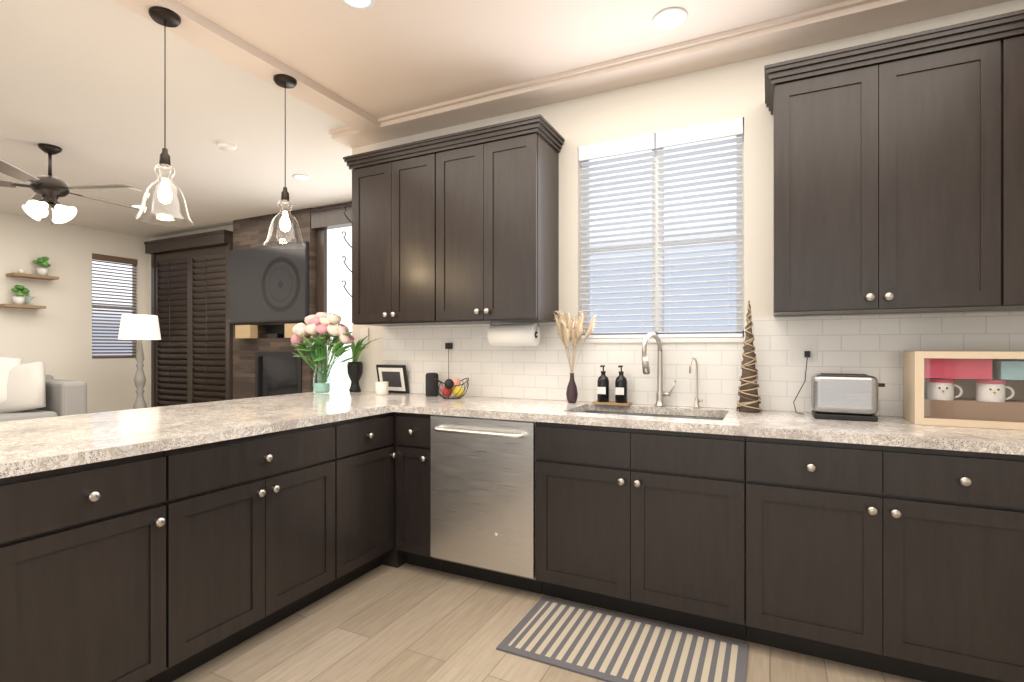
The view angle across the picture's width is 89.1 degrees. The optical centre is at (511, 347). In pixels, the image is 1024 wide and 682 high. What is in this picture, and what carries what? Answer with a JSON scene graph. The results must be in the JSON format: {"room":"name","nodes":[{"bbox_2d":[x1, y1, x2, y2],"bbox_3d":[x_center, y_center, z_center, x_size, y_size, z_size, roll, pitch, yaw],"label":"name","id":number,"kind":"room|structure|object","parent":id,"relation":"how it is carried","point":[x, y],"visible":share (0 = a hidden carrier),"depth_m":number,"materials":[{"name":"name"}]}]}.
{"room":"kitchen","nodes":[
{"label":"kitchen","id":0,"kind":"room"},
{"bbox_2d":[0,212,147,413],"bbox_3d":[-6.538,-0.148,4.418,0.140,2.757,6.640,0,0,26],"label":"wall","id":1,"kind":"structure","parent":0,"point":[54,336],"depth_m":6.39,"materials":[{"name":"white paint"}]},
{"bbox_2d":[0,285,45,308],"bbox_3d":[-5.595,-0.588,5.933,0.198,0.260,0.371,0,0,26],"label":"shelf","id":2,"kind":"object","parent":1,"relation":"attached to","point":[19,290],"visible":1,"depth_m":5.89,"materials":[{"name":"brown wood"}]},
{"bbox_2d":[6,257,58,279],"bbox_3d":[-5.548,-0.945,6.026,0.198,0.264,0.410,0,0,26],"label":"shelf","id":3,"kind":"object","parent":1,"relation":"attached to","point":[42,273],"visible":1,"depth_m":6.06,"materials":[{"name":"brown wood"}]},
{"bbox_2d":[92,253,137,358],"bbox_3d":[-5.281,-0.538,6.897,0.086,1.349,0.539,0,0,26],"label":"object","id":4,"kind":"structure","parent":1,"relation":"in","point":[115,259],"depth_m":6.86,"materials":[{"name":"white plastic"}]},
{"bbox_2d":[148,225,232,407],"bbox_3d":[-2.737,-0.148,6.159,5.100,2.757,0.140,0,0,26],"label":"wall","id":5,"kind":"structure","parent":0,"point":[230,227],"depth_m":7.21,"materials":[{"name":"white paint"}]},
{"bbox_2d":[144,229,232,406],"bbox_3d":[-4.176,-0.099,6.702,1.656,2.658,0.160,0,0,26],"label":"shutters","id":6,"kind":"object","parent":5,"relation":"attached to","point":[191,355],"visible":0.75,"depth_m":6.69,"materials":[{"name":"brown wood"}]},
{"bbox_2d":[310,203,351,389],"bbox_3d":[-1.412,-0.137,5.342,1.679,2.735,0.140,0,0,26],"label":"window","id":7,"kind":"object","parent":5,"relation":"attached to","point":[330,224],"visible":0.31,"depth_m":5.64,"materials":[{"name":"white glass"}]},
{"bbox_2d":[0,0,1011,237],"bbox_3d":[-2.184,-1.554,2.290,9.950,0.147,6.700,0,0,26],"label":"ceiling","id":8,"kind":"structure","parent":0,"point":[82,84],"depth_m":2.87,"materials":[{"name":"white paint"}]},
{"bbox_2d":[0,143,144,223],"bbox_3d":[-3.493,-1.228,3.992,1.279,0.597,1.231,0,0,26],"label":"ceiling fan","id":9,"kind":"object","parent":8,"relation":"hanging from","point":[49,189],"visible":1,"depth_m":3.89,"materials":[{"name":"brown metal"}]},
{"bbox_2d":[98,187,141,195],"bbox_3d":[-3.728,-1.512,4.947,0.395,0.030,0.214,0,0,26],"label":"air vent","id":10,"kind":"object","parent":8,"relation":"in","point":[115,191],"depth_m":5.02,"materials":[{"name":"white"}]},
{"bbox_2d":[136,6,193,226],"bbox_3d":[-1.542,-1.022,2.311,0.220,0.915,0.220,0,0,26],"label":"pendant light","id":11,"kind":"object","parent":8,"relation":"hanging from","point":[164,17],"visible":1,"depth_m":2.30,"materials":[{"name":"clear glass"}]},
{"bbox_2d":[217,142,236,151],"bbox_3d":[-2.119,-1.512,3.865,0.177,0.030,0.156,0,0,26],"label":"recessed light","id":12,"kind":"object","parent":8,"relation":"in","point":[226,146],"depth_m":3.88,"materials":[{"name":"white"}]},
{"bbox_2d":[264,74,305,248],"bbox_3d":[-1.251,-1.022,2.867,0.220,0.915,0.220,0,0,26],"label":"pendant light","id":13,"kind":"object","parent":8,"relation":"hanging from","point":[285,81],"visible":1,"depth_m":2.85,"materials":[{"name":"clear glass"}]},
{"bbox_2d":[293,174,310,180],"bbox_3d":[-1.844,-1.512,4.562,0.160,0.030,0.158,0,0,26],"label":"recessed light","id":14,"kind":"object","parent":8,"relation":"in","point":[297,176],"depth_m":4.63,"materials":[{"name":"white"}]},
{"bbox_2d":[340,0,374,9],"bbox_3d":[-0.660,-1.512,2.254,0.134,0.030,0.096,0,0,26],"label":"recessed light","id":15,"kind":"object","parent":8,"relation":"in","point":[355,4],"depth_m":2.30,"materials":[{"name":"white"}]},
{"bbox_2d":[653,7,687,29],"bbox_3d":[0.718,-1.512,2.363,0.152,0.030,0.160,0,0,26],"label":"recessed light","id":16,"kind":"object","parent":8,"relation":"in","point":[669,18],"depth_m":2.40,"materials":[{"name":"white"}]},
{"bbox_2d":[172,563,923,681],"bbox_3d":[-2.184,1.260,2.290,9.950,0.060,6.700,0,0,26],"label":"floor","id":17,"kind":"structure","parent":0,"point":[405,622],"depth_m":2.15,"materials":[{"name":"brown wood"}]},
{"bbox_2d":[0,475,23,681],"bbox_3d":[-1.923,0.793,1.062,0.630,0.874,1.173,0,0,26],"label":"base cabinet","id":18,"kind":"object","parent":17,"relation":"on","point":[11,488],"depth_m":1.44,"materials":[{"name":"black wood"}]},
{"bbox_2d":[0,357,86,421],"bbox_3d":[-5.627,0.613,4.937,0.970,1.133,2.305,0,0,26],"label":"sofa","id":19,"kind":"object","parent":17,"relation":"on","point":[33,390],"visible":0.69,"depth_m":5.46,"materials":[{"name":"grey fabric"}]},
{"bbox_2d":[24,446,191,681],"bbox_3d":[-1.575,0.793,1.740,0.610,0.874,0.585,0,0,26],"label":"base cabinet","id":20,"kind":"object","parent":17,"relation":"on","point":[178,563],"depth_m":1.66,"materials":[{"name":"black wood"}]},
{"bbox_2d":[0,394,395,478],"bbox_3d":[-1.756,0.335,1.860,1.080,0.039,2.790,0,0,26],"label":"countertop","id":21,"kind":"structure","parent":20,"relation":"on","point":[28,446],"depth_m":2.09,"materials":[{"name":"stone"}]},
{"bbox_2d":[118,314,160,408],"bbox_3d":[-4.428,0.419,6.191,0.420,1.619,0.420,0,0,26],"label":"lamp","id":22,"kind":"object","parent":17,"relation":"on","point":[139,327],"visible":0.56,"depth_m":6.13,"materials":[{"name":"white fabric"}]},
{"bbox_2d":[192,420,347,669],"bbox_3d":[-1.299,0.793,2.298,0.610,0.874,0.894,0,0,26],"label":"base cabinet","id":23,"kind":"object","parent":17,"relation":"on","point":[270,510],"depth_m":2.16,"materials":[{"name":"black wood"}]},
{"bbox_2d":[233,208,315,399],"bbox_3d":[-2.737,-0.148,6.003,1.275,2.756,0.139,0,0,26],"label":"fireplace wall","id":24,"kind":"structure","parent":17,"relation":"on","point":[252,232],"depth_m":5.99,"materials":[{"name":"black wood"}]},
{"bbox_2d":[235,325,257,337],"bbox_3d":[-3.085,-0.189,6.041,0.259,0.151,0.098,0,0,26],"label":"block","id":25,"kind":"object","parent":24,"relation":"attached to","point":[246,331],"depth_m":5.99,"materials":[{"name":"beige wood"}]},
{"bbox_2d":[227,241,308,323],"bbox_3d":[-2.804,-0.725,5.931,1.310,0.865,0.045,0,0,26],"label":"screen","id":26,"kind":"object","parent":24,"relation":"attached to","point":[265,284],"visible":0.91,"depth_m":5.88,"materials":[{"name":"black plastic"}]},
{"bbox_2d":[262,334,282,337],"bbox_3d":[-2.761,-0.138,6.002,0.250,0.047,0.085,0,0,26],"label":"block","id":27,"kind":"object","parent":24,"relation":"attached to","point":[263,335],"depth_m":5.96,"materials":[{"name":"black wood"}]},
{"bbox_2d":[255,352,301,396],"bbox_3d":[-2.629,0.578,5.901,0.742,1.060,0.077,0,0,26],"label":"fireplace insert","id":28,"kind":"object","parent":24,"relation":"in","point":[278,373],"visible":0.27,"depth_m":5.91,"materials":[{"name":"black metal"}]},
{"bbox_2d":[285,323,297,337],"bbox_3d":[-2.377,-0.189,5.689,0.199,0.151,0.098,0,0,26],"label":"block","id":29,"kind":"object","parent":24,"relation":"attached to","point":[289,333],"depth_m":5.66,"materials":[{"name":"beige wood"}]},
{"bbox_2d":[348,413,387,582],"bbox_3d":[-1.040,0.793,2.819,0.610,0.874,0.504,0,0,26],"label":"base cabinet","id":30,"kind":"object","parent":17,"relation":"on","point":[368,435],"depth_m":2.73,"materials":[{"name":"black wood"}]},
{"bbox_2d":[388,412,399,567],"bbox_3d":[-0.781,0.793,3.274,0.690,0.874,0.646,0,0,26],"label":"base cabinet","id":31,"kind":"object","parent":17,"relation":"on","point":[393,417],"depth_m":2.88,"materials":[{"name":"black wood"}]},
{"bbox_2d":[400,412,440,570],"bbox_3d":[-0.430,0.793,3.099,0.272,0.874,0.646,0,0,26],"label":"base cabinet","id":32,"kind":"object","parent":17,"relation":"on","point":[415,429],"depth_m":2.84,"materials":[{"name":"black wood"}]},
{"bbox_2d":[431,415,541,593],"bbox_3d":[-0.046,0.794,2.884,0.604,0.872,0.651,0,0,26],"label":"dishwasher","id":33,"kind":"object","parent":17,"relation":"on","point":[482,499],"visible":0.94,"depth_m":2.63,"materials":[{"name":"silver metal"}]},
{"bbox_2d":[496,596,748,681],"bbox_3d":[0.457,1.225,2.135,0.920,0.008,0.490,0,0,26],"label":"rug","id":34,"kind":"object","parent":17,"relation":"on","point":[602,645],"visible":1,"depth_m":2.12,"materials":[{"name":"grey fabric"}]},
{"bbox_2d":[724,435,1023,681],"bbox_3d":[1.487,0.793,2.168,1.042,0.874,0.610,0,0,26],"label":"base cabinet","id":35,"kind":"object","parent":17,"relation":"on","point":[908,562],"depth_m":1.91,"materials":[{"name":"black wood"}]},
{"bbox_2d":[296,390,1023,454],"bbox_3d":[0.631,0.335,2.599,4.700,0.039,0.641,0,0,26],"label":"countertop","id":36,"kind":"structure","parent":35,"relation":"on","point":[896,431],"depth_m":2.28,"materials":[{"name":"stone"}]},
{"bbox_2d":[291,312,355,393],"bbox_3d":[-1.319,0.033,3.628,0.574,0.562,0.294,0,0,26],"label":"flower vase","id":37,"kind":"object","parent":36,"relation":"on","point":[323,327],"visible":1,"depth_m":3.59,"materials":[{"name":"clear glass"}]},
{"bbox_2d":[347,335,380,391],"bbox_3d":[-1.034,0.111,3.700,0.354,0.407,0.110,0,0,26],"label":"vase","id":38,"kind":"object","parent":36,"relation":"on","point":[354,369],"visible":0.98,"depth_m":3.72,"materials":[{"name":"black ceramic"}]},
{"bbox_2d":[376,381,387,394],"bbox_3d":[-0.879,0.272,3.518,0.084,0.085,0.084,0,0,26],"label":"candle jar","id":39,"kind":"object","parent":36,"relation":"on","point":[381,387],"visible":1,"depth_m":3.48,"materials":[{"name":"white wax"}]},
{"bbox_2d":[376,364,408,393],"bbox_3d":[-0.836,0.216,3.639,0.250,0.199,0.057,0,0,26],"label":"picture frame","id":40,"kind":"object","parent":36,"relation":"on","point":[395,377],"visible":0.86,"depth_m":3.62,"materials":[{"name":"black wood"}]},
{"bbox_2d":[426,373,437,395],"bbox_3d":[-0.526,0.239,3.421,0.084,0.150,0.083,0,0,26],"label":"speaker","id":41,"kind":"object","parent":36,"relation":"on","point":[431,389],"visible":0.98,"depth_m":3.38},
{"bbox_2d":[434,378,468,398],"bbox_3d":[-0.376,0.250,3.245,0.216,0.127,0.216,0,0,26],"label":"wire basket","id":42,"kind":"object","parent":36,"relation":"on","point":[453,387],"visible":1,"depth_m":3.22,"materials":[{"name":"black metal"}]},
{"bbox_2d":[553,309,597,402],"bbox_3d":[0.351,0.044,2.973,0.285,0.540,0.158,0,0,26],"label":"vase","id":43,"kind":"object","parent":36,"relation":"on","point":[567,330],"visible":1,"depth_m":2.96,"materials":[{"name":"grey ceramic"}]},
{"bbox_2d":[592,365,631,405],"bbox_3d":[0.558,0.205,2.899,0.202,0.218,0.090,0,0,26],"label":"soap bottles","id":44,"kind":"object","parent":36,"relation":"on","point":[620,389],"visible":1,"depth_m":2.87,"materials":[{"name":"black glass"}]},
{"bbox_2d":[584,411,723,420],"bbox_3d":[0.672,0.463,2.603,0.737,0.214,0.397,0,0,26],"label":"sink","id":45,"kind":"object","parent":36,"relation":"in","point":[670,416],"visible":0.04,"depth_m":2.76,"materials":[{"name":"silver metal"}]},
{"bbox_2d":[642,332,675,406],"bbox_3d":[0.777,0.116,2.744,0.148,0.397,0.203,0,0,26],"label":"faucet","id":46,"kind":"object","parent":36,"relation":"on","point":[660,394],"visible":1,"depth_m":2.79,"materials":[{"name":"silver metal"}]},
{"bbox_2d":[689,357,702,407],"bbox_3d":[0.955,0.181,2.693,0.058,0.265,0.109,0,0,26],"label":"filter faucet","id":47,"kind":"object","parent":36,"relation":"on","point":[697,401],"visible":0.98,"depth_m":2.72,"materials":[{"name":"grey metal"}]},
{"bbox_2d":[736,301,761,412],"bbox_3d":[1.175,0.040,2.576,0.118,0.549,0.113,0,0,26],"label":"cone","id":48,"kind":"object","parent":36,"relation":"on","point":[749,401],"visible":1,"depth_m":2.55,"materials":[{"name":"brown"}]},
{"bbox_2d":[812,410,877,421],"bbox_3d":[1.486,0.303,2.333,0.236,0.022,0.162,0,0,26],"label":"toaster","id":49,"kind":"object","parent":36,"relation":"on","point":[872,418],"visible":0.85,"depth_m":2.26,"materials":[{"name":"black"}]},
{"bbox_2d":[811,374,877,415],"bbox_3d":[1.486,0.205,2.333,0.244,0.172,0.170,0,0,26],"label":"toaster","id":50,"kind":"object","parent":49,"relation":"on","point":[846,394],"visible":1,"depth_m":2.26,"materials":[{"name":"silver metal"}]},
{"bbox_2d":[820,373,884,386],"bbox_3d":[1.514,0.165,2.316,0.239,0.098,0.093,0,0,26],"label":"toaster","id":51,"kind":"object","parent":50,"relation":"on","point":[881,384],"visible":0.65,"depth_m":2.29,"materials":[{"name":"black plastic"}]},
{"bbox_2d":[903,351,1023,429],"bbox_3d":[1.957,0.164,2.110,0.564,0.300,0.220,0,0,26],"label":"crate","id":52,"kind":"object","parent":36,"relation":"on","point":[979,389],"visible":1,"depth_m":2.10,"materials":[{"name":"beige wood"}]},
{"bbox_2d":[352,0,1023,416],"bbox_3d":[0.893,-0.148,2.901,4.580,2.757,0.148,0,0,26],"label":"wall","id":53,"kind":"structure","parent":0,"point":[876,346],"depth_m":2.77,"materials":[{"name":"paint"}]},
{"bbox_2d":[360,328,367,343],"label":"outlet plates","id":54,"kind":"object","parent":53,"relation":"attached to","point":[363,331],"depth_m":3.79,"materials":[{"name":"white plastic"}]},
{"bbox_2d":[347,146,450,325],"bbox_3d":[-0.658,-0.677,3.411,0.727,1.035,0.330,0,0,26],"label":"upper cabinet","id":55,"kind":"object","parent":53,"relation":"attached to","point":[397,199],"depth_m":3.26,"materials":[{"name":"brown wood"}]},
{"bbox_2d":[341,207,351,296],"bbox_3d":[-1.076,-0.624,3.615,0.193,0.709,0.108,0,0,26],"label":"wall wine rack","id":56,"kind":"object","parent":55,"relation":"attached to","point":[344,256],"visible":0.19,"depth_m":3.60,"materials":[{"name":"black metal"}]},
{"bbox_2d":[445,343,452,378],"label":"power cord","id":57,"kind":"object","parent":53,"relation":"attached to","point":[448,346],"depth_m":3.44,"materials":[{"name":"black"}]},
{"bbox_2d":[472,331,481,348],"label":"outlet plates","id":58,"kind":"object","parent":53,"relation":"attached to","point":[476,335],"depth_m":3.37,"materials":[{"name":"white plastic"}]},
{"bbox_2d":[443,126,561,324],"bbox_3d":[-0.119,-0.677,3.144,0.728,1.035,0.330,0,0,26],"label":"upper cabinet","id":59,"kind":"object","parent":53,"relation":"attached to","point":[459,228],"depth_m":2.96,"materials":[{"name":"brown wood"}]},
{"bbox_2d":[487,321,539,345],"bbox_3d":[0.012,-0.083,3.075,0.319,0.144,0.132,0,0,26],"label":"paper towel","id":60,"kind":"object","parent":59,"relation":"hanging from","point":[528,334],"visible":1,"depth_m":3.02,"materials":[{"name":"white paper"}]},
{"bbox_2d":[578,117,744,342],"bbox_3d":[0.810,-0.610,2.914,0.920,1.160,0.120,0,0,26],"label":"kitchen window","id":61,"kind":"structure","parent":53,"relation":"in","point":[657,143],"depth_m":2.88,"materials":[{"name":"white plastic"}]},
{"bbox_2d":[789,338,816,414],"label":"outlet plates","id":62,"kind":"object","parent":53,"relation":"attached to","point":[802,349],"depth_m":2.55,"materials":[{"name":"white"}]},
{"bbox_2d":[772,25,1023,315],"bbox_3d":[1.616,-0.678,2.282,0.837,1.035,0.330,0,0,26],"label":"upper cabinet","id":63,"kind":"object","parent":53,"relation":"attached to","point":[898,174],"depth_m":2.12,"materials":[{"name":"brown wood"}]},
{"label":"outside","id":64,"kind":"structure","parent":0,"visible":0},
{"bbox_2d":[92,260,131,354],"bbox_3d":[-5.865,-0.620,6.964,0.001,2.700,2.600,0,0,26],"label":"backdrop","id":65,"kind":"structure","parent":64,"point":[95,262],"depth_m":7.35,"materials":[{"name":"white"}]},
{"bbox_2d":[590,136,735,332],"bbox_3d":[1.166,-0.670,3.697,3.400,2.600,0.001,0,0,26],"label":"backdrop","id":66,"kind":"structure","parent":64,"point":[686,329],"depth_m":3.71,"materials":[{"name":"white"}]}
]}

